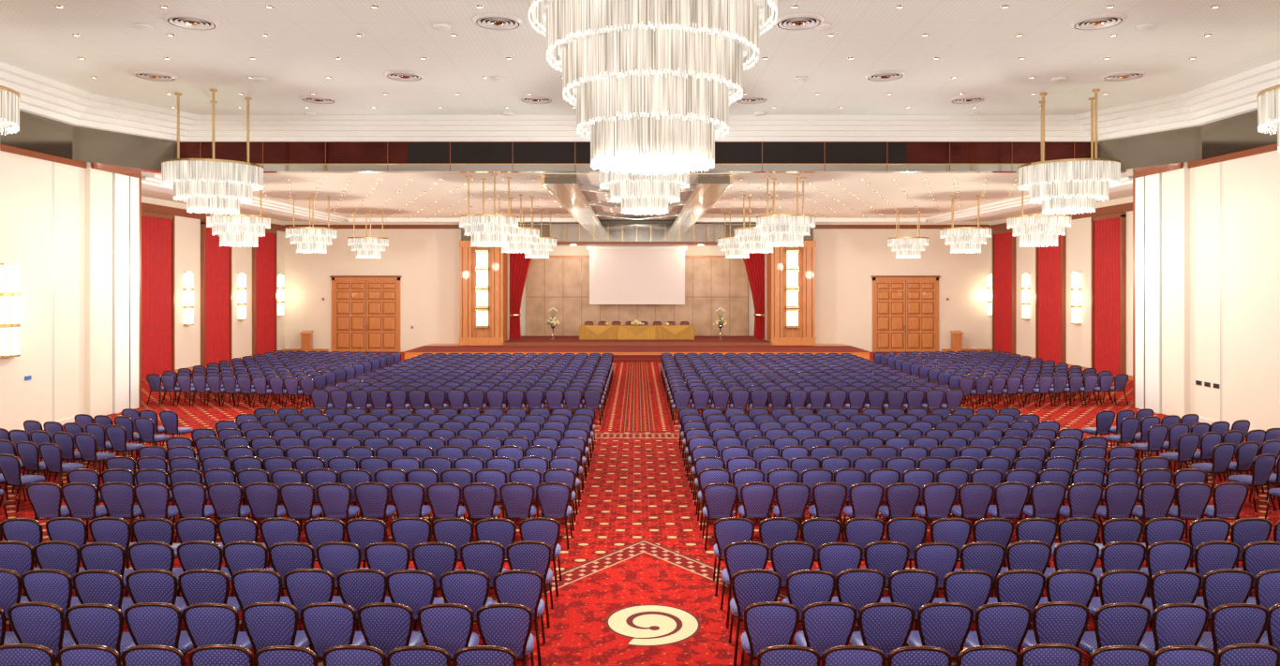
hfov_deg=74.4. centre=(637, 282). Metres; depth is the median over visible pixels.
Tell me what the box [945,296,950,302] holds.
plate
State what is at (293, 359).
banquet chair
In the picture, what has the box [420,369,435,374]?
banquet chair
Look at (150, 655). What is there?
banquet chair
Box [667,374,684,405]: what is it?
banquet chair
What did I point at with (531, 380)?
banquet chair
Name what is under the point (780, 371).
banquet chair
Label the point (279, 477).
banquet chair
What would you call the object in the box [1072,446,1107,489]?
banquet chair
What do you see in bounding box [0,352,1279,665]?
floor
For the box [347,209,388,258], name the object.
crystal chandelier
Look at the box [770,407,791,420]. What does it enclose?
banquet chair
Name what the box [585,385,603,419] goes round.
banquet chair
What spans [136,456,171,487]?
banquet chair
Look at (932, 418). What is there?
banquet chair
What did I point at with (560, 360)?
banquet chair
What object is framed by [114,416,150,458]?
banquet chair
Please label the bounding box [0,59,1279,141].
crown molding
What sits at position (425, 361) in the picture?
banquet chair
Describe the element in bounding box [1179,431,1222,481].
banquet chair
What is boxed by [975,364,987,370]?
banquet chair
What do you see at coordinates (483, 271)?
wood column
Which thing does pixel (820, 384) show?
banquet chair
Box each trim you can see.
[0,109,1277,173]
[0,144,285,231]
[141,174,1132,224]
[284,224,989,228]
[988,143,1277,231]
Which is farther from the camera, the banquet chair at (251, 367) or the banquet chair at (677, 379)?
the banquet chair at (251, 367)
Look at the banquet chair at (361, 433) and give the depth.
16.50 m
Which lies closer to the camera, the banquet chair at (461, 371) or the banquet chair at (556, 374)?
the banquet chair at (556, 374)
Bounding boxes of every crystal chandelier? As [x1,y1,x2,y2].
[0,85,20,135]
[161,89,264,214]
[205,178,270,247]
[284,193,337,253]
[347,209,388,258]
[458,174,519,247]
[496,193,540,253]
[521,209,557,258]
[528,0,777,175]
[598,163,689,215]
[716,209,751,258]
[733,193,775,253]
[755,174,816,247]
[887,209,929,258]
[939,193,991,253]
[1006,190,1071,247]
[1017,89,1121,214]
[1256,84,1279,152]
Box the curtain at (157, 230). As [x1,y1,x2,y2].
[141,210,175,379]
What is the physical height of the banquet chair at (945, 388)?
0.958 m
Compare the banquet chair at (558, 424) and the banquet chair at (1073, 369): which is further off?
the banquet chair at (1073, 369)
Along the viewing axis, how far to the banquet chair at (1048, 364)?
29.89 m
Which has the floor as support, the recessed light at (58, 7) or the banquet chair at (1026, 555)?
the banquet chair at (1026, 555)
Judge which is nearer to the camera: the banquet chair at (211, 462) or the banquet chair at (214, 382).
the banquet chair at (211, 462)
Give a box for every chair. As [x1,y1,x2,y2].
[0,428,10,441]
[0,439,26,493]
[0,453,44,512]
[0,473,26,502]
[0,489,8,520]
[0,518,43,567]
[0,522,2,541]
[0,540,40,596]
[0,568,29,631]
[0,608,19,646]
[0,643,56,665]
[7,602,75,663]
[8,429,53,475]
[15,441,63,493]
[20,569,80,630]
[23,419,64,461]
[25,482,70,520]
[29,431,72,480]
[33,540,85,596]
[39,443,83,487]
[43,421,85,463]
[45,517,90,567]
[52,431,94,481]
[57,644,121,665]
[60,482,107,542]
[63,422,103,462]
[64,603,135,660]
[66,468,119,520]
[72,569,133,620]
[74,414,93,450]
[74,432,115,476]
[78,542,133,589]
[85,423,124,471]
[89,517,135,595]
[93,415,131,452]
[99,482,142,542]
[101,468,136,528]
[104,456,136,505]
[105,425,143,457]
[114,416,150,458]
[121,408,155,451]
[121,644,185,665]
[123,602,193,655]
[125,569,187,615]
[127,541,183,584]
[131,518,180,559]
[133,416,169,461]
[133,482,182,520]
[134,468,173,519]
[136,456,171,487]
[137,446,170,475]
[139,409,173,446]
[146,373,171,404]
[159,410,194,449]
[160,374,186,405]
[163,371,187,401]
[165,436,200,462]
[166,446,207,491]
[168,456,205,506]
[168,468,215,524]
[171,482,220,543]
[175,517,223,595]
[176,374,201,405]
[176,540,231,623]
[177,371,201,401]
[178,368,201,394]
[178,569,245,656]
[182,603,252,650]
[188,644,253,665]
[191,374,216,405]
[191,428,216,456]
[192,368,207,396]
[192,372,216,401]
[193,365,206,392]
[194,436,223,466]
[197,446,226,463]
[201,456,243,505]
[203,468,250,519]
[206,365,221,378]
[206,369,222,397]
[206,372,230,401]
[206,375,231,406]
[207,362,221,377]
[207,482,254,522]
[215,420,239,432]
[217,428,243,447]
[217,517,272,567]
[218,360,230,364]
[219,363,235,375]
[219,366,237,394]
[220,369,238,397]
[220,372,244,401]
[221,375,246,407]
[222,541,283,596]
[223,436,250,450]
[225,446,254,471]
[231,357,243,363]
[231,568,291,631]
[232,360,244,365]
[232,363,245,371]
[232,456,263,476]
[234,366,248,372]
[234,369,257,398]
[235,414,258,426]
[236,372,259,402]
[236,375,261,407]
[237,468,282,521]
[239,420,264,437]
[241,602,311,665]
[242,356,253,360]
[243,358,255,365]
[243,482,285,538]
[244,428,270,447]
[245,360,257,367]
[246,363,258,368]
[247,366,260,381]
[249,369,271,396]
[250,436,278,457]
[251,372,274,402]
[252,376,276,407]
[253,407,275,421]
[253,645,318,665]
[254,356,267,361]
[256,358,267,362]
[256,446,285,470]
[257,361,269,367]
[259,363,272,370]
[259,414,282,429]
[259,518,314,568]
[261,366,274,372]
[263,370,285,399]
[263,456,294,483]
[265,354,276,357]
[265,372,288,403]
[265,420,289,437]
[267,357,279,361]
[268,358,281,364]
[268,376,293,408]
[268,542,320,590]
[270,361,283,365]
[270,468,303,531]
[271,428,297,446]
[272,364,285,371]
[275,367,289,373]
[277,354,288,357]
[277,407,298,421]
[278,370,300,400]
[278,436,305,452]
[279,357,291,361]
[279,482,323,520]
[280,373,304,404]
[282,358,293,365]
[282,377,307,409]
[283,413,306,428]
[283,568,342,621]
[284,361,297,367]
[285,446,314,469]
[286,352,297,357]
[286,364,299,369]
[289,367,303,396]
[290,420,314,436]
[291,357,303,361]
[293,370,306,377]
[294,359,306,363]
[294,457,325,483]
[296,373,315,404]
[297,361,310,366]
[298,428,325,446]
[299,364,312,390]
[299,377,314,409]
[299,407,322,420]
[300,602,367,660]
[303,367,317,396]
[303,518,345,561]
[304,357,316,362]
[305,468,346,520]
[307,359,319,365]
[307,371,321,400]
[307,414,330,428]
[307,436,334,457]
[310,353,321,357]
[310,389,333,408]
[311,362,323,368]
[312,373,327,404]
[313,355,325,358]
[313,365,327,371]
[315,420,340,435]
[315,446,345,468]
[315,482,359,542]
[315,541,361,596]
[316,357,328,362]
[318,368,331,374]
[320,359,332,365]
[322,371,336,386]
[322,644,386,665]
[323,385,341,403]
[323,407,345,420]
[324,362,337,367]
[324,428,350,441]
[326,355,337,359]
[327,365,341,371]
[327,456,357,506]
[329,357,341,362]
[329,389,353,410]
[331,414,355,424]
[332,368,346,383]
[333,359,345,364]
[334,353,344,357]
[334,381,351,389]
[334,436,361,455]
[336,568,391,631]
[337,362,350,368]
[339,469,381,521]
[340,420,364,436]
[342,357,354,362]
[342,365,356,380]
[342,385,360,410]
[344,407,367,420]
[345,377,362,385]
[345,446,373,469]
[345,518,386,568]
[346,353,357,357]
[346,360,358,365]
[349,389,372,411]
[350,356,361,360]
[351,362,364,376]
[351,428,376,446]
[353,381,370,414]
[354,482,395,541]
[355,357,367,363]
[355,374,371,380]
[356,414,379,428]
[357,354,369,357]
[357,602,423,660]
[358,456,389,514]
[359,360,372,374]
[360,385,378,414]
[362,377,379,384]
[362,436,390,456]
[363,356,374,360]
[364,541,414,576]
[365,372,380,377]
[366,420,390,436]
[368,358,380,372]
[369,389,391,413]
[369,407,390,418]
[370,381,387,408]
[372,374,387,381]
[373,369,388,374]
[374,356,386,369]
[374,468,406,520]
[375,446,404,461]
[377,428,402,445]
[379,385,397,404]
[379,414,402,428]
[380,377,396,385]
[381,372,396,377]
[382,366,396,372]
[383,354,394,366]
[386,569,444,622]
[386,645,450,665]
[388,374,404,381]
[388,381,405,410]
[388,389,410,414]
[389,352,401,363]
[389,363,403,369]
[389,369,404,374]
[389,457,425,515]
[389,482,432,542]
[389,517,431,561]
[390,436,417,457]
[391,407,413,417]
[391,420,416,436]
[397,361,410,366]
[397,366,411,372]
[397,372,413,377]
[397,377,414,385]
[398,385,416,404]
[402,414,425,428]
[403,358,416,363]
[404,363,418,369]
[404,428,430,446]
[404,446,433,468]
[405,369,420,374]
[405,374,421,381]
[406,381,424,410]
[406,468,438,520]
[407,389,429,410]
[410,357,422,360]
[411,542,460,629]
[412,360,425,365]
[412,366,427,371]
[414,372,429,377]
[414,407,435,420]
[415,377,431,407]
[416,355,429,358]
[416,385,437,410]
[416,420,441,436]
[417,603,478,661]
[418,358,431,363]
[418,363,432,369]
[418,436,446,456]
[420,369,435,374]
[422,374,438,381]
[422,456,452,505]
[424,357,436,361]
[425,381,442,389]
[426,361,439,366]
[426,482,465,542]
[427,389,448,409]
[427,414,449,424]
[428,366,442,372]
[430,372,445,377]
[430,428,456,446]
[431,358,445,363]
[431,377,448,385]
[431,518,473,596]
[433,363,447,369]
[435,385,453,404]
[436,369,451,374]
[436,407,458,420]
[436,446,464,468]
[437,357,449,361]
[439,374,455,381]
[439,570,494,644]
[440,361,453,366]
[440,468,477,521]
[441,420,465,436]
[443,366,457,372]
[443,381,460,414]
[446,358,459,363]
[446,372,461,377]
[446,389,467,409]
[446,436,474,456]
[447,353,460,357]
[448,363,462,369]
[449,377,469,405]
[451,357,462,360]
[451,414,474,428]
[452,369,467,374]
[453,456,484,506]
[453,645,517,665]
[454,361,467,366]
[454,385,472,411]
[456,355,468,358]
[456,374,472,381]
[457,428,482,446]
[458,366,472,372]
[459,358,472,363]
[459,407,481,416]
[460,541,506,589]
[461,381,480,410]
[461,482,500,538]
[462,372,477,378]
[463,363,477,369]
[464,357,476,361]
[465,446,494,469]
[466,389,486,413]
[466,420,491,436]
[467,377,484,410]
[468,361,481,366]
[468,369,483,374]
[473,358,486,363]
[473,374,489,405]
[473,385,491,406]
[474,366,488,371]
[474,414,497,428]
[475,468,506,521]
[475,518,516,570]
[476,436,502,457]
[476,603,534,665]
[478,357,490,361]
[478,363,491,368]
[478,372,493,378]
[478,381,496,411]
[482,407,504,420]
[483,360,496,366]
[483,369,498,374]
[484,378,501,408]
[484,428,509,446]
[485,389,506,411]
[485,457,516,506]
[487,358,500,363]
[488,366,503,372]
[490,374,506,382]
[491,357,504,361]
[491,385,509,409]
[491,420,516,436]
[492,363,506,368]
[492,569,545,665]
[494,372,509,377]
[495,446,524,469]
[497,361,510,366]
[497,381,514,389]
[498,414,521,428]
[499,369,514,374]
[499,482,535,520]
[501,358,514,363]
[502,377,519,410]
[503,366,518,372]
[503,436,529,457]
[505,357,518,361]
[505,407,527,421]
[506,374,522,380]
[506,389,524,408]
[506,540,553,627]
[507,363,521,369]
[508,468,541,521]
[510,372,526,378]
[510,385,528,412]
[510,428,535,446]
[511,361,524,366]
[514,381,532,409]
[515,358,528,364]
[515,369,529,374]
[517,420,541,437]
[518,456,548,483]
[519,357,531,361]
[519,366,533,372]
[519,377,535,386]
[519,517,561,596]
[521,355,534,359]
[522,363,535,369]
[522,414,546,429]
[523,374,539,405]
[524,389,544,414]
[524,446,552,469]
[526,361,539,366]
[527,372,542,378]
[528,407,550,420]
[529,358,542,363]
[529,385,547,407]
[531,369,545,375]
[532,436,558,458]
[533,357,545,361]
[533,381,551,411]
[534,366,548,372]
[535,482,572,549]
[536,377,553,384]
[536,428,562,441]
[537,363,551,370]
[539,361,553,365]
[540,374,556,382]
[542,420,565,437]
[543,358,556,364]
[543,372,559,377]
[543,468,575,530]
[544,389,563,409]
[545,357,558,361]
[547,369,562,374]
[547,414,569,429]
[548,355,560,359]
[548,385,565,411]
[549,456,580,515]
[550,366,564,371]
[550,381,568,389]
[550,407,573,421]
[551,363,565,369]
[553,446,583,500]
[554,361,568,367]
[554,377,570,386]
[556,374,572,382]
[557,358,569,363]
[558,436,586,488]
[559,357,571,361]
[559,372,575,379]
[561,355,573,359]
[562,369,577,375]
[563,389,581,409]
[563,428,589,476]
[565,366,579,372]
[566,363,580,370]
[566,385,584,407]
[566,420,591,466]
[568,361,582,367]
[569,381,586,410]
[570,358,583,363]
[570,414,594,458]
[571,377,588,410]
[572,357,585,362]
[573,407,595,449]
[574,374,590,382]
[576,372,591,379]
[578,369,593,376]
[580,366,594,372]
[581,363,595,370]
[582,361,596,367]
[582,389,601,425]
[584,321,593,325]
[585,358,598,365]
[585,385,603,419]
[586,357,599,361]
[586,381,604,412]
[589,377,606,409]
[591,374,607,405]
[592,372,607,401]
[594,369,609,398]
[595,366,610,394]
[596,363,610,390]
[597,321,606,325]
[597,361,611,387]
[598,358,611,384]
[599,357,612,380]
[600,355,612,376]
[601,353,613,374]
[611,321,620,325]
[653,321,661,325]
[660,353,672,376]
[660,355,673,379]
[661,357,674,378]
[662,358,675,383]
[663,361,676,387]
[663,363,677,390]
[665,366,679,394]
[666,369,681,397]
[666,372,682,401]
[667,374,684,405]
[668,377,684,410]
[669,381,686,412]
[670,385,688,419]
[672,389,691,425]
[674,357,687,362]
[676,358,689,365]
[677,361,690,367]
[678,363,692,370]
[678,407,699,449]
[680,321,688,325]
[680,366,694,371]
[680,414,703,458]
[681,369,696,375]
[682,420,706,466]
[683,372,698,379]
[684,374,699,383]
[684,428,710,476]
[686,377,702,386]
[687,381,705,410]
[687,436,714,488]
[688,357,701,362]
[689,385,707,407]
[690,358,703,365]
[690,446,719,500]
[691,388,710,409]
[692,361,705,367]
[693,363,707,370]
[694,456,724,514]
[695,366,710,372]
[697,369,712,375]
[697,468,730,530]
[699,372,714,379]
[701,357,714,361]
[701,374,717,382]
[701,407,723,421]
[701,482,737,550]
[703,378,720,386]
[704,358,717,364]
[704,414,728,430]
[706,361,719,366]
[706,381,723,409]
[708,363,722,368]
[708,385,726,414]
[708,420,731,437]
[710,366,724,371]
[711,389,729,409]
[711,428,736,446]
[712,369,727,374]
[713,517,754,595]
[714,372,730,378]
[715,357,728,361]
[715,436,742,458]
[717,374,734,382]
[718,358,731,364]
[720,361,733,367]
[720,541,769,628]
[721,377,737,386]
[721,446,749,470]
[723,363,737,369]
[724,381,741,389]
[724,407,745,421]
[725,366,740,372]
[726,456,757,484]
[727,385,744,407]
[728,369,743,374]
[728,414,751,429]
[729,357,741,360]
[729,389,749,415]
[729,569,781,665]
[731,358,744,363]
[731,372,746,377]
[732,420,757,437]
[732,468,764,521]
[734,361,747,366]
[734,374,750,382]
[737,428,762,446]
[738,363,751,369]
[738,377,754,386]
[738,482,774,520]
[740,355,752,359]
[740,601,799,665]
[741,366,755,372]
[742,381,759,389]
[743,357,755,361]
[744,369,759,374]
[744,385,764,410]
[744,436,772,457]
[745,358,759,364]
[747,372,762,378]
[747,407,769,420]
[749,360,762,366]
[749,389,769,409]
[751,374,767,382]
[751,446,779,469]
[752,363,766,369]
[752,414,774,429]
[756,357,768,361]
[756,366,770,372]
[756,377,773,407]
[757,645,820,665]
[759,358,773,363]
[759,369,774,374]
[759,381,776,388]
[759,420,782,436]
[759,457,788,482]
[759,517,800,561]
[763,361,776,366]
[763,372,779,378]
[763,468,799,518]
[764,385,783,409]
[764,428,789,446]
[766,355,778,358]
[767,363,781,369]
[768,374,784,380]
[768,389,788,413]
[769,541,815,589]
[770,357,782,361]
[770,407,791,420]
[771,366,786,372]
[773,358,787,363]
[773,377,788,407]
[773,436,799,457]
[773,482,810,538]
[775,369,790,374]
[776,414,800,428]
[777,361,790,366]
[777,381,794,410]
[780,372,795,378]
[780,446,809,468]
[781,569,835,645]
[782,363,796,369]
[783,385,801,405]
[783,420,807,436]
[784,357,796,361]
[785,374,801,381]
[787,366,801,372]
[787,389,807,410]
[788,358,801,363]
[789,377,806,407]
[789,456,820,506]
[790,428,816,446]
[791,360,804,365]
[791,369,806,374]
[792,407,814,417]
[793,381,813,409]
[794,601,857,659]
[796,363,810,368]
[796,372,812,378]
[796,468,833,520]
[797,357,809,361]
[800,414,822,428]
[800,518,841,561]
[801,366,816,372]
[801,436,828,456]
[802,358,815,363]
[802,374,818,381]
[802,385,819,414]
[805,377,824,405]
[806,361,819,366]
[806,389,827,409]
[807,369,822,373]
[808,420,833,436]
[808,482,847,542]
[809,446,838,461]
[810,357,822,360]
[811,363,825,369]
[812,372,828,377]
[814,381,831,414]
[815,358,828,363]
[816,407,837,420]
[816,542,863,629]
[817,366,831,371]
[818,355,831,358]
[818,374,833,381]
[818,428,843,440]
[820,360,833,366]
[820,385,838,404]
[820,456,850,506]
[821,645,885,665]
[822,369,837,373]
[824,357,836,361]
[824,414,848,428]
[825,377,841,407]
[826,363,839,369]
[826,389,847,409]
[827,436,854,456]
[828,372,844,377]
[829,358,842,363]
[831,568,885,621]
[832,366,846,372]
[832,381,848,389]
[833,355,844,358]
[833,420,858,436]
[833,468,866,520]
[834,361,848,366]
[834,374,850,381]
[836,385,858,410]
[837,407,860,420]
[838,357,850,361]
[838,369,853,374]
[840,446,868,468]
[841,363,855,369]
[841,482,884,538]
[842,377,859,409]
[843,358,856,363]
[844,428,869,446]
[844,517,885,595]
[845,372,861,377]
[845,389,866,411]
[848,366,862,372]
[848,414,871,428]
[848,456,883,506]
[849,361,863,366]
[849,381,867,411]
[849,602,914,660]
[851,357,863,361]
[852,374,868,381]
[854,369,869,373]
[856,363,870,369]
[857,358,870,363]
[857,436,884,456]
[858,385,876,413]
[859,420,883,436]
[860,377,876,385]
[860,541,909,588]
[861,372,876,376]
[861,407,883,420]
[863,361,877,365]
[863,366,877,371]
[864,389,886,411]
[867,468,900,520]
[868,374,884,381]
[868,381,885,408]
[869,369,884,374]
[869,446,898,468]
[870,363,884,369]
[871,428,897,446]
[872,414,895,428]
[873,352,884,363]
[877,372,893,377]
[877,377,893,385]
[878,366,892,372]
[878,385,895,403]
[878,482,921,520]
[879,354,891,366]
[879,569,938,630]
[882,381,904,410]
[883,389,905,410]
[883,407,905,417]
[884,420,908,432]
[884,436,911,457]
[885,457,916,515]
[886,356,898,369]
[886,369,901,374]
[886,374,902,381]
[886,517,927,595]
[887,645,952,665]
[893,372,908,376]
[894,358,907,371]
[894,377,910,384]
[895,385,913,410]
[895,414,918,428]
[896,428,922,446]
[899,356,910,359]
[899,446,928,468]
[901,360,913,374]
[901,468,935,524]
[902,374,918,381]
[902,389,924,409]
[904,381,921,414]
[906,407,928,420]
[906,602,973,660]
[907,357,919,363]
[908,351,920,356]
[908,420,933,436]
[908,542,959,597]
[909,363,922,377]
[911,377,928,385]
[911,436,938,457]
[912,356,923,360]
[914,360,927,365]
[914,385,932,414]
[914,482,957,543]
[917,353,927,357]
[917,456,948,482]
[918,365,932,380]
[920,357,932,362]
[920,414,943,428]
[921,389,944,411]
[922,381,938,409]
[923,362,936,368]
[924,355,936,359]
[924,428,951,446]
[927,368,941,382]
[927,468,968,520]
[928,359,940,365]
[928,385,951,413]
[928,446,957,468]
[929,353,940,357]
[930,407,952,420]
[930,518,971,561]
[932,569,994,623]
[933,357,944,361]
[933,365,946,371]
[934,420,958,432]
[937,355,948,359]
[937,362,950,367]
[937,371,951,386]
[940,359,953,365]
[940,389,964,409]
[940,436,967,457]
[942,368,955,374]
[944,414,967,428]
[945,357,957,362]
[946,365,959,371]
[948,371,967,400]
[948,374,963,404]
[948,457,979,483]
[949,355,960,359]
[950,428,976,446]
[950,482,994,521]
[951,362,964,368]
[952,407,974,420]
[953,541,1006,597]
[954,359,967,364]
[956,367,970,396]
[956,645,1020,665]
[958,357,969,362]
[958,377,974,409]
[959,420,983,437]
[959,446,988,469]
[959,518,1013,568]
[961,355,972,359]
[961,364,973,370]
[962,602,1031,653]
[964,361,977,368]
[964,373,978,404]
[966,377,990,409]
[967,359,980,363]
[967,370,981,400]
[967,414,991,428]
[968,436,996,456]
[969,373,993,403]
[970,357,982,361]
[970,367,984,396]
[970,468,1003,531]
[973,370,996,397]
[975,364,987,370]
[975,407,997,417]
[976,352,987,357]
[977,361,990,366]
[977,428,1003,446]
[979,456,1011,483]
[980,358,992,364]
[982,357,995,362]
[982,376,1006,408]
[984,367,998,395]
[985,354,997,358]
[985,372,1009,403]
[985,420,1010,431]
[986,569,1045,624]
[987,364,1000,369]
[987,370,1011,397]
[987,482,1029,520]
[988,446,1017,470]
[990,540,1052,597]
[991,361,1003,367]
[991,414,1014,428]
[992,468,1038,521]
[994,358,1005,363]
[997,354,1009,358]
[997,376,1021,407]
[997,407,1020,421]
[997,436,1024,459]
[998,366,1012,395]
[999,372,1023,402]
[1001,363,1014,370]
[1002,369,1025,399]
[1002,428,1028,444]
[1002,518,1057,567]
[1003,360,1016,367]
[1005,358,1017,362]
[1008,356,1019,360]
[1010,420,1034,437]
[1012,375,1037,407]
[1012,446,1046,469]
[1012,456,1043,506]
[1013,366,1026,375]
[1014,372,1038,402]
[1015,363,1028,370]
[1016,360,1028,365]
[1016,369,1040,398]
[1016,414,1039,430]
[1017,357,1029,364]
[1019,356,1031,365]
[1019,482,1066,524]
[1019,643,1083,665]
[1022,601,1089,648]
[1024,436,1052,464]
[1025,468,1071,519]
[1027,366,1041,394]
[1027,375,1053,407]
[1028,363,1041,367]
[1028,569,1097,631]
[1029,360,1041,365]
[1029,372,1053,401]
[1030,357,1042,364]
[1030,369,1054,398]
[1030,428,1056,447]
[1030,456,1074,504]
[1035,420,1059,446]
[1038,366,1054,379]
[1041,362,1054,368]
[1042,360,1055,365]
[1042,375,1068,406]
[1042,446,1077,470]
[1043,541,1099,620]
[1044,372,1068,401]
[1046,436,1080,459]
[1051,518,1100,596]
[1052,368,1068,397]
[1052,428,1083,447]
[1053,362,1068,376]
[1054,365,1067,372]
[1054,482,1103,543]
[1057,371,1082,399]
[1057,374,1084,406]
[1058,468,1104,530]
[1061,456,1106,506]
[1066,368,1082,396]
[1067,365,1081,392]
[1071,371,1096,401]
[1072,374,1098,405]
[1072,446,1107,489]
[1074,436,1108,462]
[1078,602,1150,654]
[1079,410,1115,448]
[1083,368,1096,396]
[1086,371,1111,401]
[1087,374,1114,405]
[1087,569,1150,616]
[1087,645,1152,665]
[1090,482,1140,520]
[1091,541,1146,585]
[1095,518,1143,559]
[1101,409,1134,446]
[1101,456,1138,506]
[1101,468,1139,519]
[1102,373,1128,404]
[1104,416,1140,461]
[1104,446,1136,475]
[1119,408,1153,451]
[1123,416,1160,459]
[1131,424,1168,458]
[1131,482,1176,542]
[1136,456,1170,506]
[1137,468,1173,520]
[1139,517,1185,596]
[1139,603,1208,655]
[1140,541,1192,627]
[1142,569,1202,621]
[1143,415,1180,454]
[1149,423,1190,471]
[1151,645,1218,665]
[1159,432,1200,476]
[1160,414,1199,453]
[1168,482,1212,538]
[1171,422,1210,463]
[1173,468,1206,520]
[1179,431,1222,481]
[1186,541,1240,596]
[1188,421,1230,463]
[1188,518,1230,567]
[1190,443,1235,488]
[1193,482,1249,520]
[1193,569,1254,632]
[1197,603,1269,654]
[1202,430,1243,480]
[1208,419,1250,461]
[1211,441,1259,493]
[1217,643,1279,665]
[1221,429,1265,475]
[1228,453,1276,512]
[1230,518,1272,567]
[1234,541,1279,596]
[1237,440,1279,493]
[1246,569,1279,630]
[1248,455,1279,509]
[1258,603,1279,665]
[1259,428,1279,457]
[1265,488,1279,519]
[1273,520,1279,542]
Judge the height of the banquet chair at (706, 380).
0.958 m
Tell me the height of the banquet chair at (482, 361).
0.958 m
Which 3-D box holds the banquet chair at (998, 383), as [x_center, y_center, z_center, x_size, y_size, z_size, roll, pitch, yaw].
[10.905,3.319,25.773,0.495,0.958,0.576,0,0,-10]
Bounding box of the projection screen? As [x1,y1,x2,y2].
[586,246,687,304]
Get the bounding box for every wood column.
[459,240,507,345]
[766,240,815,345]
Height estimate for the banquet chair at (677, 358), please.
0.958 m
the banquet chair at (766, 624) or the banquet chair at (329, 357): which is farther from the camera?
the banquet chair at (329, 357)
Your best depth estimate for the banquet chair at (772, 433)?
16.49 m
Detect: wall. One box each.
[0,150,138,431]
[138,173,141,407]
[141,195,285,369]
[285,221,461,352]
[507,251,509,340]
[520,245,754,335]
[764,253,765,340]
[765,221,988,352]
[988,195,1132,375]
[1132,173,1135,407]
[1135,150,1279,431]
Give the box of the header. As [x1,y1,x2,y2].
[461,223,813,245]
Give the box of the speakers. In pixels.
[133,23,1156,116]
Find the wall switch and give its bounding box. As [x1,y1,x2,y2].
[24,375,31,380]
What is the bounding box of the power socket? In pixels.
[1195,380,1220,388]
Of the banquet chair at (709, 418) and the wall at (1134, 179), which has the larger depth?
the wall at (1134, 179)
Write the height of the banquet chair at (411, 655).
0.958 m
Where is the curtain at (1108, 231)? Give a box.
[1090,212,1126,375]
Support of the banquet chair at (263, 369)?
on the floor
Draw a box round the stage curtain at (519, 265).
[508,251,531,339]
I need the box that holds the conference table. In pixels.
[579,325,694,340]
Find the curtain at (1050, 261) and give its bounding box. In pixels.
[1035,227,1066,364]
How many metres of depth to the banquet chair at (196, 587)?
8.37 m
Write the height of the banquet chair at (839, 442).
0.958 m
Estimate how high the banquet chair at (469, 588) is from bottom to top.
0.958 m
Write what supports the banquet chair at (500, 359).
on the floor
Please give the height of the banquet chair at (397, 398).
0.958 m
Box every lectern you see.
[299,330,313,353]
[949,330,963,352]
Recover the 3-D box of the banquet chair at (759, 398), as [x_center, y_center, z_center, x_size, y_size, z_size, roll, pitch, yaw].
[3.270,3.319,22.752,0.495,0.958,0.576,0,0,1]
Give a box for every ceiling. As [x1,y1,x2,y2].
[0,0,1279,115]
[141,173,1132,221]
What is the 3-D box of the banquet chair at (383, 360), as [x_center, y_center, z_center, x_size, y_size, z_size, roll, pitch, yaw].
[-9.868,3.319,32.911,0.495,0.958,0.576,0,0,12]
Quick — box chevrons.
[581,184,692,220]
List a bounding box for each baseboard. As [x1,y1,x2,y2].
[23,348,285,431]
[285,348,988,352]
[988,348,1250,431]
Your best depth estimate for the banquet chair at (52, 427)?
17.28 m
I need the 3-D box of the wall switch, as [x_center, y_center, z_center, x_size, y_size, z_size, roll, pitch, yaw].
[-15.385,2.400,21.300,0.030,0.100,0.200,0,0,0]
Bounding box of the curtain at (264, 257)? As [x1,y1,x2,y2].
[252,228,277,357]
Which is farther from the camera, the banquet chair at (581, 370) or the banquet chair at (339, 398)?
the banquet chair at (581, 370)
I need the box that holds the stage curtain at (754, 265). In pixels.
[743,251,765,339]
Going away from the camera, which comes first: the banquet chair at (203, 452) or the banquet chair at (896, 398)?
the banquet chair at (203, 452)
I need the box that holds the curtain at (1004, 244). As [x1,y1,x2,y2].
[992,228,1016,354]
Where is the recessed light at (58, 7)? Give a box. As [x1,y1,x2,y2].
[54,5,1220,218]
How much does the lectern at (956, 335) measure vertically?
1.200 m
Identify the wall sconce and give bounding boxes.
[0,263,20,357]
[183,271,193,325]
[238,272,246,320]
[277,273,284,316]
[987,274,992,315]
[1021,273,1029,319]
[1071,271,1081,324]
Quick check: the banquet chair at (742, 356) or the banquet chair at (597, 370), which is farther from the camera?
the banquet chair at (742, 356)
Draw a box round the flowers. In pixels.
[630,319,644,326]
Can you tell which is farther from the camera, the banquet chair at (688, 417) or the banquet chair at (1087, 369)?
the banquet chair at (1087, 369)
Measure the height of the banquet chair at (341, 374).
0.958 m
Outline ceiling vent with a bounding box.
[132,13,1146,104]
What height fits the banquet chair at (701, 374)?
0.958 m
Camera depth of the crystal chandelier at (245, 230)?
26.50 m
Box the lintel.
[518,221,756,223]
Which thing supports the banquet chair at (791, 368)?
on the floor
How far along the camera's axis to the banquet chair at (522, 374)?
27.00 m
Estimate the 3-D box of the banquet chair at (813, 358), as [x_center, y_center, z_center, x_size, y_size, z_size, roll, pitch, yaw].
[6.911,3.319,32.682,0.495,0.958,0.576,0,0,0]
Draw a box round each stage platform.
[404,343,869,362]
[503,335,771,345]
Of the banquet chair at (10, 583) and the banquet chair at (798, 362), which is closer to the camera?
the banquet chair at (10, 583)
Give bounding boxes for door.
[330,275,401,352]
[870,275,940,352]
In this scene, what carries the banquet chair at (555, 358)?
on the floor
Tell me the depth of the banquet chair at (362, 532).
10.18 m
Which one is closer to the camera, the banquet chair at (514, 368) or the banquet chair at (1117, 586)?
the banquet chair at (1117, 586)
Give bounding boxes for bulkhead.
[179,141,1094,173]
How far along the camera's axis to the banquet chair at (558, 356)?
33.28 m

